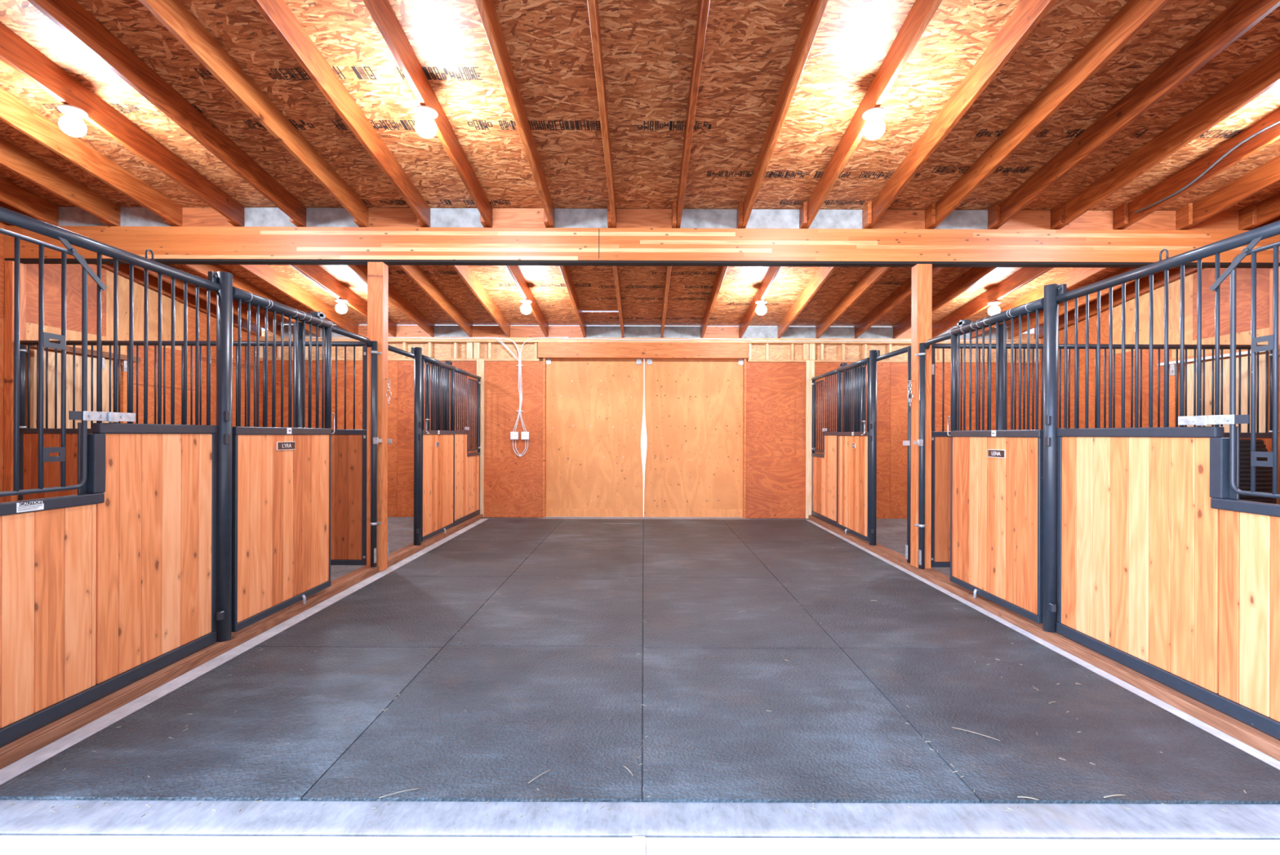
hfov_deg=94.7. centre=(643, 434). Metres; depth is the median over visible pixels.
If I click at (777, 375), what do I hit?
wall
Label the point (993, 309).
ceiling lamp
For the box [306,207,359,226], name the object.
board
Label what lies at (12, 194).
rafter
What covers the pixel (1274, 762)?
trim
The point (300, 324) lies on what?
steel column
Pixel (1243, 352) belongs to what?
door
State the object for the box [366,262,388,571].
wood post
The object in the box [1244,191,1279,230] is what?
rafter
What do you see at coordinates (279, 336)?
cable
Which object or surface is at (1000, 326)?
steel column
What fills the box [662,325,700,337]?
board
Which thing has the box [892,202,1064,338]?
rafter
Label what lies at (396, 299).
rafter
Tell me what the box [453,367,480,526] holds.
panel
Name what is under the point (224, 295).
steel column
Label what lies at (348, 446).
wall
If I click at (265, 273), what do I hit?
rafter
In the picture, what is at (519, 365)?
cable bundle
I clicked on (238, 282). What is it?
rafter
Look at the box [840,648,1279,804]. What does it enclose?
rubber mat
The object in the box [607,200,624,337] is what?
rafter
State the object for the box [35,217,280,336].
rafter
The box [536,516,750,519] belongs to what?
trim
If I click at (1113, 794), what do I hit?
stalk
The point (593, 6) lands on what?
rafter
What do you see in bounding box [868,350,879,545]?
steel column
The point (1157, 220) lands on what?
board
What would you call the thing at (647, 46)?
ceiling
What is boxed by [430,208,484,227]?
board
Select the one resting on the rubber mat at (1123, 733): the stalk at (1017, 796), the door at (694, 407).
the stalk at (1017, 796)
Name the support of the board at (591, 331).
on the wall at (777, 375)
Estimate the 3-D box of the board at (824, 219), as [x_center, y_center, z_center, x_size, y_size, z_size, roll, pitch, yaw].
[1.873,-2.094,5.782,0.532,0.205,0.035,0,0,0]
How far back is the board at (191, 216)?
5.77 m
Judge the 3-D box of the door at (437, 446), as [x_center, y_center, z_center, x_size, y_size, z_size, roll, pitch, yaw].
[-2.572,0.151,7.378,0.122,2.245,1.206,0,0,-3]
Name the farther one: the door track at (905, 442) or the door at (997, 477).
the door track at (905, 442)
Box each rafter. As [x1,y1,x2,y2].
[0,22,244,226]
[0,87,182,226]
[0,137,120,226]
[0,176,58,226]
[0,200,262,336]
[26,0,306,226]
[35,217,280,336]
[99,217,319,336]
[138,0,368,226]
[163,217,359,333]
[226,217,396,337]
[250,0,430,226]
[289,217,435,337]
[353,217,472,337]
[362,0,492,227]
[417,216,511,337]
[475,0,554,227]
[480,215,548,337]
[543,209,586,337]
[586,0,616,227]
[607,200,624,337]
[661,200,676,337]
[675,0,710,227]
[700,201,743,337]
[738,201,807,337]
[741,0,828,228]
[777,201,871,337]
[804,0,942,228]
[815,202,935,337]
[853,202,999,337]
[867,0,1057,228]
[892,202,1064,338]
[930,0,1171,229]
[931,202,1128,338]
[971,203,1192,338]
[992,0,1279,229]
[1006,203,1257,338]
[1034,215,1279,338]
[1056,46,1279,229]
[1120,107,1279,229]
[1182,155,1279,230]
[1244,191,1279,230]
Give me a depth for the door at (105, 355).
6.26 m
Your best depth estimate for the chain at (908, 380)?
5.77 m
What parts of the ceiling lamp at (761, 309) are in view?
bulb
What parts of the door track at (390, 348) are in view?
catch plate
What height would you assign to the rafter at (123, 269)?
1.132 m
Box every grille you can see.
[431,364,449,430]
[844,367,859,431]
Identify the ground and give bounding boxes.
[641,454,646,515]
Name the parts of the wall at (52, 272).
plywood panel, plywood panel, plywood panel, plywood panel, plywood panel, plywood panel, plywood panel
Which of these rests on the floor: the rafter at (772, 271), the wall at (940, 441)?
the wall at (940, 441)
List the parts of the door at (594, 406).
rail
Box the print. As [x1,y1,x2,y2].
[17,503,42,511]
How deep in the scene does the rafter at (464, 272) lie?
7.77 m
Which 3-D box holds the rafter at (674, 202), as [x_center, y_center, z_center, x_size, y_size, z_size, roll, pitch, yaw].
[0.297,-1.880,7.540,0.038,0.688,3.820,0,0,0]
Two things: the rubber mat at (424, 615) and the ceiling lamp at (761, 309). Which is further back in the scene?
the ceiling lamp at (761, 309)
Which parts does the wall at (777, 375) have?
plywood panel, plywood panel, plywood panel, plate, strand board panel, plywood panel, plywood panel, plywood panel, plate, plywood panel, plywood panel, plywood panel, strand board panel, plate, plywood panel, plywood panel, plywood panel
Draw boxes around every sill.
[0,513,483,768]
[808,515,1279,760]
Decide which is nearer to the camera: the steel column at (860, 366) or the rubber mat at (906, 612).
the rubber mat at (906, 612)
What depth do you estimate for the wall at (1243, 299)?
7.28 m
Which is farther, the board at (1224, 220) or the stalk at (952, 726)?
the board at (1224, 220)
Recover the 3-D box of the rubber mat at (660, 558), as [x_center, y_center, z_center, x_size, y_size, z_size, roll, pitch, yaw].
[0.617,1.346,6.447,1.240,0.012,1.826,0,0,0]
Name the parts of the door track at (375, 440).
post, catch plate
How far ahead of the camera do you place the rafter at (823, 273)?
7.54 m
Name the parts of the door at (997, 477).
handle, board panel, frame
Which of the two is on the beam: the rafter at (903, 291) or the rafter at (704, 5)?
the rafter at (704, 5)
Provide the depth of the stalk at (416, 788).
2.19 m
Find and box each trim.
[0,518,488,784]
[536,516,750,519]
[807,520,1279,769]
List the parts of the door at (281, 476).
frame, board panel, handle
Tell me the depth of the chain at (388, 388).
5.77 m
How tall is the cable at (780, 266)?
0.240 m
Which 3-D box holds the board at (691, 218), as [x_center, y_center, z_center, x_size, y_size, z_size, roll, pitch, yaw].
[0.636,-2.099,5.782,0.556,0.205,0.035,0,0,0]
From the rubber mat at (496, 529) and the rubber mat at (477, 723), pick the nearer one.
the rubber mat at (477, 723)
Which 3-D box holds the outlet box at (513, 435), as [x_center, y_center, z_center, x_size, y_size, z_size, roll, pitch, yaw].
[-2.055,0.021,9.411,0.124,0.124,0.056,0,0,0]
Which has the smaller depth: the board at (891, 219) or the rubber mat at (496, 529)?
the board at (891, 219)
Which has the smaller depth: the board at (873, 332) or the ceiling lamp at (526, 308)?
the ceiling lamp at (526, 308)
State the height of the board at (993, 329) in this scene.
0.186 m
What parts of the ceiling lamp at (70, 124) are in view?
bulb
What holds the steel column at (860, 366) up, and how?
on the sill at (1262, 741)
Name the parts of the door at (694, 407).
rail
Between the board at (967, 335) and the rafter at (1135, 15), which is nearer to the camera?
the rafter at (1135, 15)
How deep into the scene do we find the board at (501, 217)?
5.77 m
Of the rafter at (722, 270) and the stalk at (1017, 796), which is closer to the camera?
the stalk at (1017, 796)
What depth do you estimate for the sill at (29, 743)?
3.26 m
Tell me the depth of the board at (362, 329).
9.40 m
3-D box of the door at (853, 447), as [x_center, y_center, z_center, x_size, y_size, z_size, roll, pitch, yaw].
[2.651,0.170,7.453,0.122,2.245,1.156,0,0,3]
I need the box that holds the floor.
[0,515,1279,854]
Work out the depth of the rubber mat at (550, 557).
6.31 m
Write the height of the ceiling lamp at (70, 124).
0.179 m
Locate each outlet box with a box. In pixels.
[510,431,518,439]
[520,431,528,439]
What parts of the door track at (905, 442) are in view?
catch plate, post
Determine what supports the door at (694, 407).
in the wall at (777, 375)
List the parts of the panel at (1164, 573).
board panel, rail, frame, board panel, slotted plate, slotted plate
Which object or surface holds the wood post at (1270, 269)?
on the floor
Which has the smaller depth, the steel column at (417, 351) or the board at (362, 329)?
the steel column at (417, 351)
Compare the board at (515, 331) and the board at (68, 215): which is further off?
the board at (515, 331)
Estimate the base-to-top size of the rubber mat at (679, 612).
0.012 m
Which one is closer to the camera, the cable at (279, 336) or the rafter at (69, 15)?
the rafter at (69, 15)
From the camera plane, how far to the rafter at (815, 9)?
3.97 m
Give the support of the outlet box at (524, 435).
attached to the wall at (777, 375)
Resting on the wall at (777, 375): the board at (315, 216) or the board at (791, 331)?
the board at (791, 331)
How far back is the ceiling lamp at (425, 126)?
4.02 m
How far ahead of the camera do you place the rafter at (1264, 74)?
4.40 m
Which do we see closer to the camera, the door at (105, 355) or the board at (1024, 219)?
the board at (1024, 219)
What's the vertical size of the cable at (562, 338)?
0.053 m
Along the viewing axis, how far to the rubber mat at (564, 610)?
4.36 m
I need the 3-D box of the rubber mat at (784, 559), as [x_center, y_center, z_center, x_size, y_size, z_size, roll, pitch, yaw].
[1.897,1.351,6.459,1.316,0.012,1.826,0,0,0]
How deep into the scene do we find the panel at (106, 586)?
2.85 m
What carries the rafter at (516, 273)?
on the wall at (777, 375)
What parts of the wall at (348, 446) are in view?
post, board panel, rail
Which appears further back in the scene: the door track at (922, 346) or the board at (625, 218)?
the board at (625, 218)
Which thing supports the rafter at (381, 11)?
on the beam
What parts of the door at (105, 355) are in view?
track rail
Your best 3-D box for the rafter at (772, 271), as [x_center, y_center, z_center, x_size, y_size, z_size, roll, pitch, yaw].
[1.546,-1.876,7.540,0.038,0.688,3.820,0,0,0]
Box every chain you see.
[385,378,391,405]
[907,380,914,407]
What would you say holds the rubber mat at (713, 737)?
on the floor
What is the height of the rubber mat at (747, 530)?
0.012 m
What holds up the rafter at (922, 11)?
on the beam
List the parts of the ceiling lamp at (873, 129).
bulb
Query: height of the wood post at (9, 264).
2.998 m
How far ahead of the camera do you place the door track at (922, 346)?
5.64 m
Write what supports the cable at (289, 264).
attached to the rafter at (314, 272)
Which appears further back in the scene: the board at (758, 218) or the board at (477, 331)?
the board at (477, 331)
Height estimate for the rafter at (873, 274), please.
0.688 m
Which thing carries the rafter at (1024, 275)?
on the wall at (777, 375)
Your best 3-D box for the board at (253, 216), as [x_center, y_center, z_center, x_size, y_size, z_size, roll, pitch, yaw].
[-3.639,-2.113,5.782,0.526,0.205,0.035,0,0,0]
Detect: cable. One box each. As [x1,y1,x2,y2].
[279,336,473,338]
[288,264,338,298]
[505,265,525,299]
[562,337,1015,341]
[761,266,782,300]
[1133,120,1279,213]
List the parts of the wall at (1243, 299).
plywood panel, plywood panel, plywood panel, plywood panel, plywood panel, plywood panel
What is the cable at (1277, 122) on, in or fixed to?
attached to the rafter at (1182, 178)
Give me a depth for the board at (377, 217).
5.77 m
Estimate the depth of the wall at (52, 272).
7.02 m
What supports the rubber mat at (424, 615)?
on the floor
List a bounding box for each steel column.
[208,271,232,641]
[293,321,302,427]
[411,346,422,545]
[426,364,430,430]
[860,366,864,431]
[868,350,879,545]
[998,323,1006,430]
[1042,284,1066,632]
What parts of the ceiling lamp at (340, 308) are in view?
bulb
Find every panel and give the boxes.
[0,206,220,746]
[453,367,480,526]
[811,368,837,527]
[1054,220,1279,739]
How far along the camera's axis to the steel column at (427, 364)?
7.33 m
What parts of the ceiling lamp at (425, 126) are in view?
bulb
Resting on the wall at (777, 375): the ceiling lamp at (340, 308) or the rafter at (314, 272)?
the rafter at (314, 272)
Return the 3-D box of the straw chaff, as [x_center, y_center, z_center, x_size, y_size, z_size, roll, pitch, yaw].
[0.036,1.342,5.682,5.200,0.015,7.280,0,0,0]
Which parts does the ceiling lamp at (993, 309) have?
bulb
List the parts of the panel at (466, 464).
board panel, frame, rail, board panel, post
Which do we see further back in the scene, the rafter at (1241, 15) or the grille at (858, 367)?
the grille at (858, 367)
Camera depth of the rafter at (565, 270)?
7.66 m
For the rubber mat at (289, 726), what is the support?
on the floor
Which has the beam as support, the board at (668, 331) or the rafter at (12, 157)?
the rafter at (12, 157)
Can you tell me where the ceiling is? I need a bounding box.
[0,0,1279,326]
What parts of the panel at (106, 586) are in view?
board panel, slotted plate, slotted plate, frame, rail, board panel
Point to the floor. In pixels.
(92, 817)
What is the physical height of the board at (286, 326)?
0.186 m
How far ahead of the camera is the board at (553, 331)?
9.40 m
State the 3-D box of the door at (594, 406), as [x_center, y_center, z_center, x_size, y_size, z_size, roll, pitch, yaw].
[-0.807,0.035,9.547,1.616,2.600,0.045,0,0,0]
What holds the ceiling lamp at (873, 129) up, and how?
attached to the rafter at (922, 11)
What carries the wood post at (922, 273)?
on the sill at (1262, 741)
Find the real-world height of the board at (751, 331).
0.186 m
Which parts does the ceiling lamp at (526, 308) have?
bulb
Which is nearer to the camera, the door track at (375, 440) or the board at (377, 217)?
the door track at (375, 440)
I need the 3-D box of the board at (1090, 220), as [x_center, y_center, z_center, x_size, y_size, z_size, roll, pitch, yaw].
[4.325,-2.086,5.782,0.532,0.205,0.035,0,0,0]
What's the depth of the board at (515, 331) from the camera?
9.40 m
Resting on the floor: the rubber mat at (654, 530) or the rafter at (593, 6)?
the rubber mat at (654, 530)
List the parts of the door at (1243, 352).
track rail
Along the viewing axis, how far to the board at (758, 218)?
5.77 m
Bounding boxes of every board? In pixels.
[58,206,109,226]
[120,206,171,226]
[182,207,235,226]
[244,207,297,226]
[284,324,315,336]
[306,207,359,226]
[320,324,344,336]
[358,324,394,337]
[368,208,421,226]
[395,324,431,337]
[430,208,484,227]
[434,325,470,337]
[471,325,507,337]
[492,208,546,227]
[510,325,545,337]
[547,325,583,337]
[554,208,608,227]
[586,325,622,337]
[616,208,671,227]
[624,325,661,337]
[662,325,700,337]
[680,208,737,228]
[702,326,739,337]
[741,326,777,337]
[745,208,799,228]
[780,326,816,337]
[808,208,862,228]
[818,326,854,337]
[857,326,893,338]
[871,209,924,228]
[894,328,911,338]
[933,209,987,229]
[936,327,969,338]
[972,327,1008,338]
[997,209,1050,229]
[1060,210,1113,229]
[1124,210,1175,230]
[1186,210,1238,230]
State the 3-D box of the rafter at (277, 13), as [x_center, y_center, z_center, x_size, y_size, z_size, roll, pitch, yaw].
[-2.103,-2.334,4.030,0.038,0.683,3.780,0,0,0]
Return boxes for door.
[26,339,140,428]
[231,286,334,631]
[421,354,455,541]
[546,358,644,516]
[644,358,742,516]
[836,357,869,541]
[946,297,1044,623]
[1160,349,1269,432]
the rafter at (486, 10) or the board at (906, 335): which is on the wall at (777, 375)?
the board at (906, 335)
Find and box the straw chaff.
[8,522,1245,817]
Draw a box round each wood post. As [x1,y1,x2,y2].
[4,260,26,502]
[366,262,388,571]
[910,263,932,568]
[1269,266,1279,504]
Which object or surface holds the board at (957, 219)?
on the beam
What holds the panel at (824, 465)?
on the sill at (1262, 741)
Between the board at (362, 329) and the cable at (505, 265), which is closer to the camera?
the cable at (505, 265)
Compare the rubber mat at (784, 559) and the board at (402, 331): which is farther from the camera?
the board at (402, 331)
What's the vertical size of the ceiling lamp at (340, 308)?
0.179 m
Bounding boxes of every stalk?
[379,787,420,797]
[951,726,999,740]
[1017,795,1039,799]
[1103,794,1125,797]
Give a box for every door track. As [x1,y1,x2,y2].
[232,297,382,566]
[386,344,450,557]
[841,345,911,562]
[913,307,1043,568]
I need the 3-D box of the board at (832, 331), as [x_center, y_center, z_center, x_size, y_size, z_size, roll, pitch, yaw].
[3.077,-1.620,9.420,0.574,0.186,0.030,0,0,0]
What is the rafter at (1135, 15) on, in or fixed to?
on the beam
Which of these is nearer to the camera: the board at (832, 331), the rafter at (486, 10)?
the rafter at (486, 10)
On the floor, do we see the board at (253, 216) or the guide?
the guide
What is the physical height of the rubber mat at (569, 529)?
0.012 m
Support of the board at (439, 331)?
on the wall at (777, 375)
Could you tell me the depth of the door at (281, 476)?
4.17 m
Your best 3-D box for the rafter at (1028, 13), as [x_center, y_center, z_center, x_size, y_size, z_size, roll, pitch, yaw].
[2.201,-2.320,4.030,0.038,0.683,3.780,0,0,0]
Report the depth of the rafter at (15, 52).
4.31 m
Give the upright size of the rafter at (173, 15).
0.683 m
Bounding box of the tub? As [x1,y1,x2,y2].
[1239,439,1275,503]
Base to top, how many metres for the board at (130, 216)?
0.205 m
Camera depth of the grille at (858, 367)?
7.82 m
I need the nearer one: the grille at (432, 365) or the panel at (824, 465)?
the grille at (432, 365)
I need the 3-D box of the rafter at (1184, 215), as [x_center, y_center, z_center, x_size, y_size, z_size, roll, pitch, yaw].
[5.223,-1.863,7.540,0.038,0.688,3.820,0,0,0]
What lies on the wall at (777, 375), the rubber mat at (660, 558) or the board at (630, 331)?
the board at (630, 331)
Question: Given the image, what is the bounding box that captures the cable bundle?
[471,336,568,456]
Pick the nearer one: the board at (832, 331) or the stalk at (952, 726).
the stalk at (952, 726)
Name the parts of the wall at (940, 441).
rail, board panel, post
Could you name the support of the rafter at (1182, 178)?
on the beam
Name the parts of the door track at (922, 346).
catch plate, post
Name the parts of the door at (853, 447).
frame, board panel, handle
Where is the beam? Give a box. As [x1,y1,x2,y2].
[4,226,1279,268]
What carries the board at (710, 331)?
on the wall at (777, 375)
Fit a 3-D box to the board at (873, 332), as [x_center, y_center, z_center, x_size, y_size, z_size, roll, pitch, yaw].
[3.690,-1.618,9.420,0.574,0.186,0.030,0,0,0]
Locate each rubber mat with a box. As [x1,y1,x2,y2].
[0,646,442,800]
[254,576,509,648]
[302,645,642,801]
[383,540,542,576]
[445,575,643,645]
[448,518,564,541]
[511,540,643,577]
[544,518,643,541]
[642,648,980,803]
[643,519,742,542]
[643,541,774,577]
[643,577,839,648]
[722,519,847,542]
[742,541,914,577]
[775,577,1048,648]
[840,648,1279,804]
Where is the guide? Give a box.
[631,835,645,854]
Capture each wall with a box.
[0,221,256,502]
[17,340,367,564]
[254,330,1040,518]
[931,343,1279,567]
[1039,267,1271,429]
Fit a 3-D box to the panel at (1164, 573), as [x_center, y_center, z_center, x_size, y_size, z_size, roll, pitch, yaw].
[2.694,0.162,2.958,0.066,2.250,1.837,0,0,0]
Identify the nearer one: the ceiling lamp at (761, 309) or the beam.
the beam
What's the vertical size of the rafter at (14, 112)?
0.683 m
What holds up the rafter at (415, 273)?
on the wall at (777, 375)
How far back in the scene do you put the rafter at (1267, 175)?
5.21 m
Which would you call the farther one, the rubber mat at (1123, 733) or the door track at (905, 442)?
the door track at (905, 442)
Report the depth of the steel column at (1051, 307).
3.84 m
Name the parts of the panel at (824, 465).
post, board panel, rail, frame, board panel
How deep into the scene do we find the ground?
23.50 m
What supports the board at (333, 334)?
on the wall at (777, 375)
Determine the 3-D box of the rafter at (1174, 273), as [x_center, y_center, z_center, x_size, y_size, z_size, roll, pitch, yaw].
[6.277,-2.081,5.795,0.038,1.132,7.310,0,0,0]
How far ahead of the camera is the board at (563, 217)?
5.77 m
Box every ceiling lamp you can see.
[57,103,88,137]
[334,298,347,313]
[413,105,437,137]
[520,299,532,314]
[755,300,767,315]
[862,106,885,139]
[987,301,1000,315]
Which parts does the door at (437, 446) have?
handle, frame, board panel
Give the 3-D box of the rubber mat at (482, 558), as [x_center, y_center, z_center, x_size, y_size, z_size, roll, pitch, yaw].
[-1.849,1.337,6.447,1.185,0.012,1.826,0,0,0]
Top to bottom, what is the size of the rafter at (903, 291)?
0.688 m

